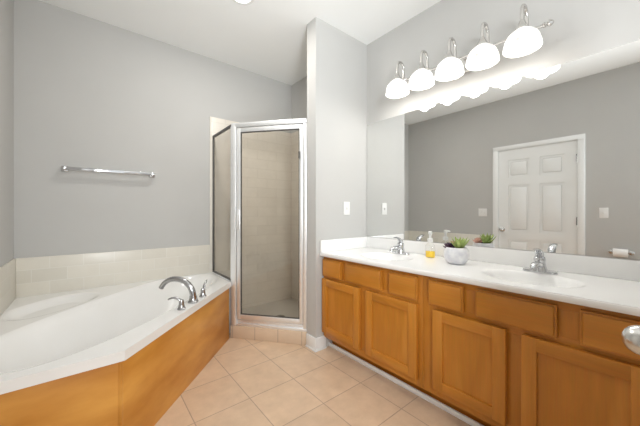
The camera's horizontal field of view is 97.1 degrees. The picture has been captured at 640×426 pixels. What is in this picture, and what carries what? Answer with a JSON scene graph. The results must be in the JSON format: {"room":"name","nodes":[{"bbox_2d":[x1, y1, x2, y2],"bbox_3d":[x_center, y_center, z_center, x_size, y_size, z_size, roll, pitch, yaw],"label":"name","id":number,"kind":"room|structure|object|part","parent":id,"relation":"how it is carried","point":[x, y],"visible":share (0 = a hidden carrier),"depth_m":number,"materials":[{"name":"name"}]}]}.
{"room":"bathroom","nodes":[
{"label":"bathroom","id":0,"kind":"room"},
{"bbox_2d":[0,0,13,266],"bbox_3d":[-0.918,-0.233,0.349,0.120,2.740,4.300,0,0,-39],"label":"wall","id":1,"kind":"structure","parent":0,"point":[6,6],"depth_m":1.88,"materials":[{"name":"paint"}]},
{"bbox_2d":[0,259,15,315],"bbox_3d":[-1.782,0.485,1.515,0.012,0.297,1.400,0,0,-39],"label":"trim","id":2,"kind":"structure","parent":1,"relation":"attached to","point":[8,270],"depth_m":1.85,"materials":[{"name":"tile"}]},
{"bbox_2d":[14,0,291,258],"bbox_3d":[-1.300,-0.233,2.887,2.732,2.740,0.120,0,0,-39],"label":"wall","id":3,"kind":"structure","parent":0,"point":[89,92],"depth_m":2.41,"materials":[{"name":"paint"}]},
{"bbox_2d":[61,166,154,177],"bbox_3d":[-1.756,-0.342,2.388,0.641,0.044,0.078,0,0,-39],"label":"towel bar","id":4,"kind":"object","parent":3,"relation":"attached to","point":[63,168],"visible":1,"depth_m":2.33,"materials":[{"name":"silver metal"}]},
{"bbox_2d":[16,245,209,297],"bbox_3d":[-1.679,0.485,2.494,1.382,0.297,0.012,0,0,-39],"label":"tile backsplash","id":5,"kind":"structure","parent":3,"relation":"attached to","point":[35,276],"depth_m":2.38,"materials":[{"name":"tile"}]},
{"bbox_2d":[210,116,210,271],"bbox_3d":[-1.137,-0.184,2.933,0.013,1.617,0.014,0,0,-39],"label":"trim","id":6,"kind":"structure","parent":3,"relation":"attached to","point":[210,116],"depth_m":2.93,"materials":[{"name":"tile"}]},
{"bbox_2d":[211,117,290,308],"bbox_3d":[-0.749,0.072,3.250,0.990,2.130,0.012,0,0,-39],"label":"shower wall tile","id":7,"kind":"structure","parent":3,"relation":"attached to","point":[266,156],"depth_m":3.26,"materials":[{"name":"tile"}]},
{"bbox_2d":[212,272,230,332],"bbox_3d":[-0.957,0.878,2.768,0.051,0.517,0.474,0,0,-39],"label":"wall","id":8,"kind":"structure","parent":0,"point":[212,272],"depth_m":2.61,"materials":[{"name":"paint"}]},
{"bbox_2d":[230,325,306,344],"bbox_3d":[-0.454,1.081,2.533,0.712,0.112,0.100,0,0,12],"label":"trim","id":9,"kind":"structure","parent":8,"relation":"attached to","point":[241,332],"depth_m":2.48,"materials":[{"name":"tile"}]},
{"bbox_2d":[212,118,306,331],"bbox_3d":[-0.653,0.108,2.604,1.134,1.833,0.225,0,0,26],"label":"shower enclosure","id":10,"kind":"object","parent":9,"relation":"on","point":[238,318],"visible":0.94,"depth_m":2.52,"materials":[{"name":"metal"}]},
{"bbox_3d":[-0.957,-0.088,2.753,0.018,1.416,0.498,0,0,-39],"label":"gasket frame","id":11,"kind":"part","parent":10,"relation":"part of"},
{"bbox_3d":[-0.781,0.111,2.574,0.054,1.829,0.045,0,0,12],"label":"corner post","id":12,"kind":"part","parent":10,"relation":"part of","materials":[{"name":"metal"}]},
{"bbox_3d":[-0.739,0.067,2.538,0.020,0.180,0.028,0,0,12],"label":"handle","id":13,"kind":"part","parent":10,"relation":"part of","materials":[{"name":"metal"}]},
{"bbox_3d":[-0.448,0.103,2.502,0.617,1.724,0.026,0,0,12],"label":"door frame","id":14,"kind":"part","parent":10,"relation":"part of","materials":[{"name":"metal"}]},
{"bbox_3d":[-0.452,-0.786,2.505,0.703,0.043,0.045,0,0,12],"label":"header rail","id":15,"kind":"part","parent":10,"relation":"part of","materials":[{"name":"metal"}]},
{"bbox_3d":[-0.451,0.999,2.512,0.703,0.053,0.044,0,0,12],"label":"sill rail","id":16,"kind":"part","parent":10,"relation":"part of","materials":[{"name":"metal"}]},
{"bbox_2d":[39,0,440,85],"bbox_3d":[0.057,-1.653,1.220,2.732,0.100,4.420,0,0,-39],"label":"ceiling","id":17,"kind":"structure","parent":0,"point":[267,38],"depth_m":2.39,"materials":[{"name":"paint"}]},
{"bbox_2d":[233,0,253,4],"bbox_3d":[-0.579,-1.600,2.094,0.184,0.006,0.184,0,0,-39],"label":"recessed light","id":18,"kind":"object","parent":17,"relation":"in","point":[240,2],"visible":1,"depth_m":2.15,"materials":[{"name":"glass"}]},
{"bbox_2d":[292,76,306,132],"bbox_3d":[0.007,-0.233,3.190,0.083,2.740,1.060,0,0,-39],"label":"wall","id":19,"kind":"structure","parent":0,"point":[299,89],"depth_m":3.44,"materials":[{"name":"paint"}]},
{"bbox_2d":[291,131,298,300],"bbox_3d":[-0.030,0.072,3.160,0.012,2.130,1.060,0,0,-39],"label":"trim","id":20,"kind":"structure","parent":19,"relation":"attached to","point":[294,136],"depth_m":3.48,"materials":[{"name":"tile"}]},
{"bbox_2d":[154,333,470,425],"bbox_3d":[0.909,1.187,0.172,6.492,0.100,7.120,0,0,-39],"label":"floor","id":21,"kind":"structure","parent":0,"point":[247,382],"depth_m":1.77,"materials":[{"name":"tile"}]},
{"bbox_2d":[0,272,230,425],"bbox_3d":[-1.210,0.880,1.937,1.405,0.513,1.442,0,0,-39],"label":"bathtub","id":22,"kind":"object","parent":21,"relation":"on","point":[121,354],"visible":0.99,"depth_m":1.55,"materials":[{"name":"ceramic"}]},
{"bbox_2d":[159,276,206,310],"bbox_3d":[-0.910,0.534,1.959,0.323,0.177,0.299,0,0,-39],"label":"tub faucet","id":23,"kind":"object","parent":22,"relation":"on","point":[193,298],"visible":1,"depth_m":1.95,"materials":[{"name":"metal"}]},
{"bbox_3d":[-0.917,0.582,1.817,0.105,0.083,0.052,0,0,3],"label":"handle","id":24,"kind":"part","parent":23,"relation":"part of","materials":[{"name":"metal"}]},
{"bbox_3d":[-0.983,0.534,1.954,0.278,0.177,0.070,0,0,-1],"label":"spout","id":25,"kind":"part","parent":23,"relation":"part of","materials":[{"name":"metal"}]},
{"bbox_3d":[-0.858,0.567,2.103,0.051,0.111,0.087,0,0,23],"label":"handle","id":26,"kind":"part","parent":23,"relation":"part of","materials":[{"name":"metal"}]},
{"bbox_2d":[242,298,298,317],"bbox_3d":[-0.396,1.106,2.862,0.933,0.062,1.036,0,0,-39],"label":"shower pan","id":27,"kind":"object","parent":21,"relation":"on","point":[289,307],"visible":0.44,"depth_m":3.13,"materials":[{"name":"plastic"}]},
{"bbox_2d":[322,257,431,396],"bbox_3d":[0.516,0.750,2.173,0.569,0.774,0.909,0,0,-39],"label":"vanity cabinet","id":28,"kind":"object","parent":21,"relation":"on","point":[374,314],"visible":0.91,"depth_m":1.90,"materials":[{"name":"brown wood"}]},
{"bbox_3d":[0.095,0.455,2.262,0.028,0.139,0.220,0,0,-39],"label":"drawer","id":29,"kind":"part","parent":28,"relation":"part of","materials":[{"name":"brown wood"}]},
{"bbox_3d":[0.159,0.767,2.190,0.014,0.334,0.303,0,0,-39],"label":"door panel","id":30,"kind":"part","parent":28,"relation":"part of","materials":[{"name":"brown wood"}]},
{"bbox_3d":[0.156,0.767,2.187,0.028,0.444,0.413,0,0,-39],"label":"door","id":31,"kind":"part","parent":28,"relation":"part of","materials":[{"name":"brown wood"}]},
{"bbox_3d":[0.302,0.455,2.008,0.028,0.139,0.340,0,0,-39],"label":"false drawer","id":32,"kind":"part","parent":28,"relation":"part of","materials":[{"name":"brown wood"}]},
{"bbox_3d":[0.455,0.767,1.827,0.014,0.334,0.286,0,0,-39],"label":"door panel","id":33,"kind":"part","parent":28,"relation":"part of","materials":[{"name":"brown wood"}]},
{"bbox_3d":[0.451,0.767,1.824,0.028,0.444,0.396,0,0,-39],"label":"door","id":34,"kind":"part","parent":28,"relation":"part of","materials":[{"name":"brown wood"}]},
{"bbox_3d":[0.511,0.455,1.750,0.028,0.139,0.206,0,0,-39],"label":"drawer","id":35,"kind":"part","parent":28,"relation":"part of","materials":[{"name":"brown wood"}]},
{"bbox_2d":[329,342,483,425],"bbox_3d":[0.648,1.121,1.705,0.014,0.032,1.807,0,0,-39],"label":"baseboard","id":36,"kind":"structure","parent":28,"relation":"attached to","point":[417,392],"depth_m":1.78,"materials":[{"name":"paint"}]},
{"bbox_2d":[320,237,639,316],"bbox_3d":[0.793,0.340,1.824,0.584,0.215,1.805,0,0,-39],"label":"countertop","id":37,"kind":"structure","parent":28,"relation":"on","point":[609,284],"depth_m":1.55,"materials":[{"name":"stone"}]},
{"bbox_2d":[389,237,409,254],"bbox_3d":[0.610,0.263,2.252,0.171,0.137,0.143,0,0,-11],"label":"sink faucet","id":38,"kind":"object","parent":37,"relation":"on","point":[399,248],"visible":1,"depth_m":2.23,"materials":[{"name":"silver metal"}]},
{"bbox_3d":[0.593,0.289,2.216,0.138,0.052,0.046,0,0,-39],"label":"spout","id":39,"kind":"part","parent":38,"relation":"part of","materials":[{"name":"silver metal"}]},
{"bbox_3d":[0.644,0.325,2.258,0.052,0.012,0.156,0,0,-39],"label":"plate","id":40,"kind":"part","parent":38,"relation":"part of","materials":[{"name":"silver metal"}]},
{"bbox_2d":[425,231,434,257],"bbox_3d":[0.811,0.234,2.075,0.060,0.193,0.072,0,0,-4],"label":"soap dispenser","id":41,"kind":"object","parent":37,"relation":"on","point":[430,253],"visible":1,"depth_m":2.06,"materials":[{"name":"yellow plastic"}]},
{"bbox_2d":[443,236,468,264],"bbox_3d":[0.888,0.242,1.829,0.162,0.178,0.159,0,0,-39],"label":"succulents","id":42,"kind":"object","parent":37,"relation":"on","point":[455,252],"visible":1,"depth_m":1.78,"materials":[{"name":"white ceramic"}]},
{"bbox_2d":[443,247,468,264],"bbox_3d":[0.882,0.278,1.829,0.152,0.106,0.152,0,0,-39],"label":"pot","id":43,"kind":"object","parent":37,"relation":"on","point":[453,255],"depth_m":1.77,"materials":[{"name":"ceramic"}]},
{"bbox_2d":[523,248,557,274],"bbox_3d":[1.178,0.263,1.554,0.171,0.137,0.143,0,0,-11],"label":"sink faucet","id":44,"kind":"object","parent":37,"relation":"on","point":[539,264],"visible":1,"depth_m":1.53,"materials":[{"name":"silver metal"}]},
{"bbox_3d":[1.161,0.289,1.518,0.138,0.052,0.046,0,0,-39],"label":"spout","id":45,"kind":"part","parent":44,"relation":"part of","materials":[{"name":"silver metal"}]},
{"bbox_3d":[1.189,0.223,1.541,0.096,0.059,0.042,0,0,-39],"label":"lever handle","id":46,"kind":"part","parent":44,"relation":"part of","materials":[{"name":"silver metal"}]},
{"bbox_3d":[1.212,0.325,1.560,0.052,0.012,0.156,0,0,-39],"label":"plate","id":47,"kind":"part","parent":44,"relation":"part of","materials":[{"name":"silver metal"}]},
{"bbox_2d":[423,276,639,425],"bbox_3d":[1.085,0.750,1.474,0.569,0.774,0.893,0,0,-39],"label":"vanity cabinet","id":48,"kind":"object","parent":21,"relation":"on","point":[494,357],"visible":0.96,"depth_m":1.24,"materials":[{"name":"brown wood"}]},
{"bbox_3d":[0.681,0.455,1.541,0.028,0.139,0.195,0,0,-39],"label":"drawer","id":49,"kind":"part","parent":48,"relation":"part of","materials":[{"name":"brown wood"}]},
{"bbox_3d":[0.757,0.767,1.456,0.014,0.334,0.250,0,0,-39],"label":"door panel","id":50,"kind":"part","parent":48,"relation":"part of","materials":[{"name":"brown wood"}]},
{"bbox_3d":[0.753,0.767,1.453,0.028,0.444,0.360,0,0,-39],"label":"door","id":51,"kind":"part","parent":48,"relation":"part of","materials":[{"name":"brown wood"}]},
{"bbox_3d":[0.881,0.455,1.295,0.028,0.139,0.319,0,0,-39],"label":"false drawer","id":52,"kind":"part","parent":48,"relation":"part of","materials":[{"name":"brown wood"}]},
{"bbox_3d":[1.027,0.767,1.117,0.028,0.444,0.386,0,0,-39],"label":"door","id":53,"kind":"part","parent":48,"relation":"part of","materials":[{"name":"brown wood"}]},
{"bbox_3d":[1.031,0.767,1.119,0.014,0.334,0.276,0,0,-39],"label":"door panel","id":54,"kind":"part","parent":48,"relation":"part of","materials":[{"name":"brown wood"}]},
{"bbox_3d":[1.088,0.455,1.041,0.028,0.139,0.192,0,0,-39],"label":"drawer","id":55,"kind":"part","parent":48,"relation":"part of","materials":[{"name":"brown wood"}]},
{"bbox_2d":[307,17,366,346],"bbox_3d":[0.170,-0.233,2.560,0.625,2.740,0.122,0,0,-39],"label":"wall","id":56,"kind":"structure","parent":0,"point":[336,60],"depth_m":2.42,"materials":[{"name":"paint"}]},
{"bbox_2d":[305,333,326,352],"bbox_3d":[-0.035,1.083,2.377,0.120,0.108,0.140,0,0,-39],"label":"baseboard","id":57,"kind":"structure","parent":56,"relation":"attached to","point":[317,343],"depth_m":2.34,"materials":[{"name":"paint"}]},
{"bbox_2d":[344,202,349,214],"bbox_3d":[0.243,-0.035,2.533,0.075,0.118,0.014,0,0,-39],"label":"light switch","id":58,"kind":"object","parent":56,"relation":"attached to","point":[346,204],"visible":1,"depth_m":2.53,"materials":[{"name":"white plastic"}]},
{"bbox_2d":[367,0,639,260],"bbox_3d":[1.108,-0.233,1.997,0.120,2.740,4.300,0,0,-39],"label":"wall","id":59,"kind":"structure","parent":0,"point":[579,29],"depth_m":1.90,"materials":[{"name":"paint"}]},
{"bbox_2d":[385,3,553,98],"bbox_3d":[0.902,-1.047,1.923,0.292,0.286,1.075,0,0,-39],"label":"vanity light","id":60,"kind":"object","parent":59,"relation":"attached to","point":[526,39],"visible":1,"depth_m":1.79,"materials":[{"name":"white glass"}]},
{"bbox_3d":[0.603,-0.976,2.203,0.181,0.108,0.181,0,0,-39],"label":"lamp shade","id":61,"kind":"part","parent":60,"relation":"part of","materials":[{"name":"white glass"}]},
{"bbox_3d":[0.638,-1.115,2.231,0.109,0.151,0.032,0,0,-39],"label":"arm","id":62,"kind":"part","parent":60,"relation":"part of","materials":[{"name":"silver metal"}]},
{"bbox_3d":[0.733,-0.972,2.044,0.181,0.108,0.181,0,0,-39],"label":"lamp shade","id":63,"kind":"part","parent":60,"relation":"part of","materials":[{"name":"white glass"}]},
{"bbox_3d":[0.768,-1.110,2.072,0.109,0.151,0.032,0,0,-39],"label":"arm","id":64,"kind":"part","parent":60,"relation":"part of","materials":[{"name":"silver metal"}]},
{"bbox_3d":[0.862,-0.967,1.885,0.181,0.108,0.181,0,0,-39],"label":"lamp shade","id":65,"kind":"part","parent":60,"relation":"part of","materials":[{"name":"white glass"}]},
{"bbox_3d":[0.897,-1.106,1.913,0.109,0.151,0.032,0,0,-39],"label":"arm","id":66,"kind":"part","parent":60,"relation":"part of","materials":[{"name":"silver metal"}]},
{"bbox_3d":[0.972,-1.033,1.976,0.118,0.110,0.260,0,0,-39],"label":"plate","id":67,"kind":"part","parent":60,"relation":"part of","materials":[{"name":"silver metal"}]},
{"bbox_3d":[0.991,-0.963,1.726,0.181,0.108,0.181,0,0,-39],"label":"lamp shade","id":68,"kind":"part","parent":60,"relation":"part of","materials":[{"name":"white glass"}]},
{"bbox_3d":[1.026,-1.101,1.754,0.109,0.151,0.032,0,0,-39],"label":"arm","id":69,"kind":"part","parent":60,"relation":"part of","materials":[{"name":"silver metal"}]},
{"bbox_3d":[1.121,-0.963,1.567,0.058,0.071,0.058,0,0,-39],"label":"bulb","id":70,"kind":"part","parent":60,"relation":"part of","materials":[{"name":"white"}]},
{"bbox_3d":[1.121,-0.958,1.567,0.181,0.108,0.181,0,0,-39],"label":"lamp shade","id":71,"kind":"part","parent":60,"relation":"part of","materials":[{"name":"white glass"}]},
{"bbox_3d":[1.156,-1.097,1.595,0.109,0.151,0.032,0,0,-39],"label":"arm","id":72,"kind":"part","parent":60,"relation":"part of","materials":[{"name":"silver metal"}]},
{"bbox_2d":[367,40,639,259],"bbox_3d":[1.008,-0.300,2.021,0.006,1.062,1.764,0,0,-39],"label":"vanity mirror","id":73,"kind":"object","parent":59,"relation":"attached to","point":[548,160],"visible":0.89,"depth_m":1.71,"materials":[{"name":"silver mirror"}]},
{"bbox_2d":[367,237,639,281],"bbox_3d":[1.012,0.283,2.002,0.020,0.098,1.804,0,0,-39],"label":"backsplash","id":74,"kind":"structure","parent":59,"relation":"attached to","point":[623,269],"depth_m":1.63,"materials":[{"name":"stone"}]},
{"bbox_3d":[1.423,0.487,1.083,0.545,1.300,0.125,0,0,-39],"label":"wall","id":75,"kind":"structure","parent":0,"visible":0},
{"bbox_2d":[621,325,639,354],"bbox_3d":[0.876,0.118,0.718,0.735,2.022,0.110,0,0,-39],"label":"door knob","id":76,"kind":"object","parent":75,"relation":"in","point":[630,336],"depth_m":0.55,"materials":[{"name":"metal"}]}
]}

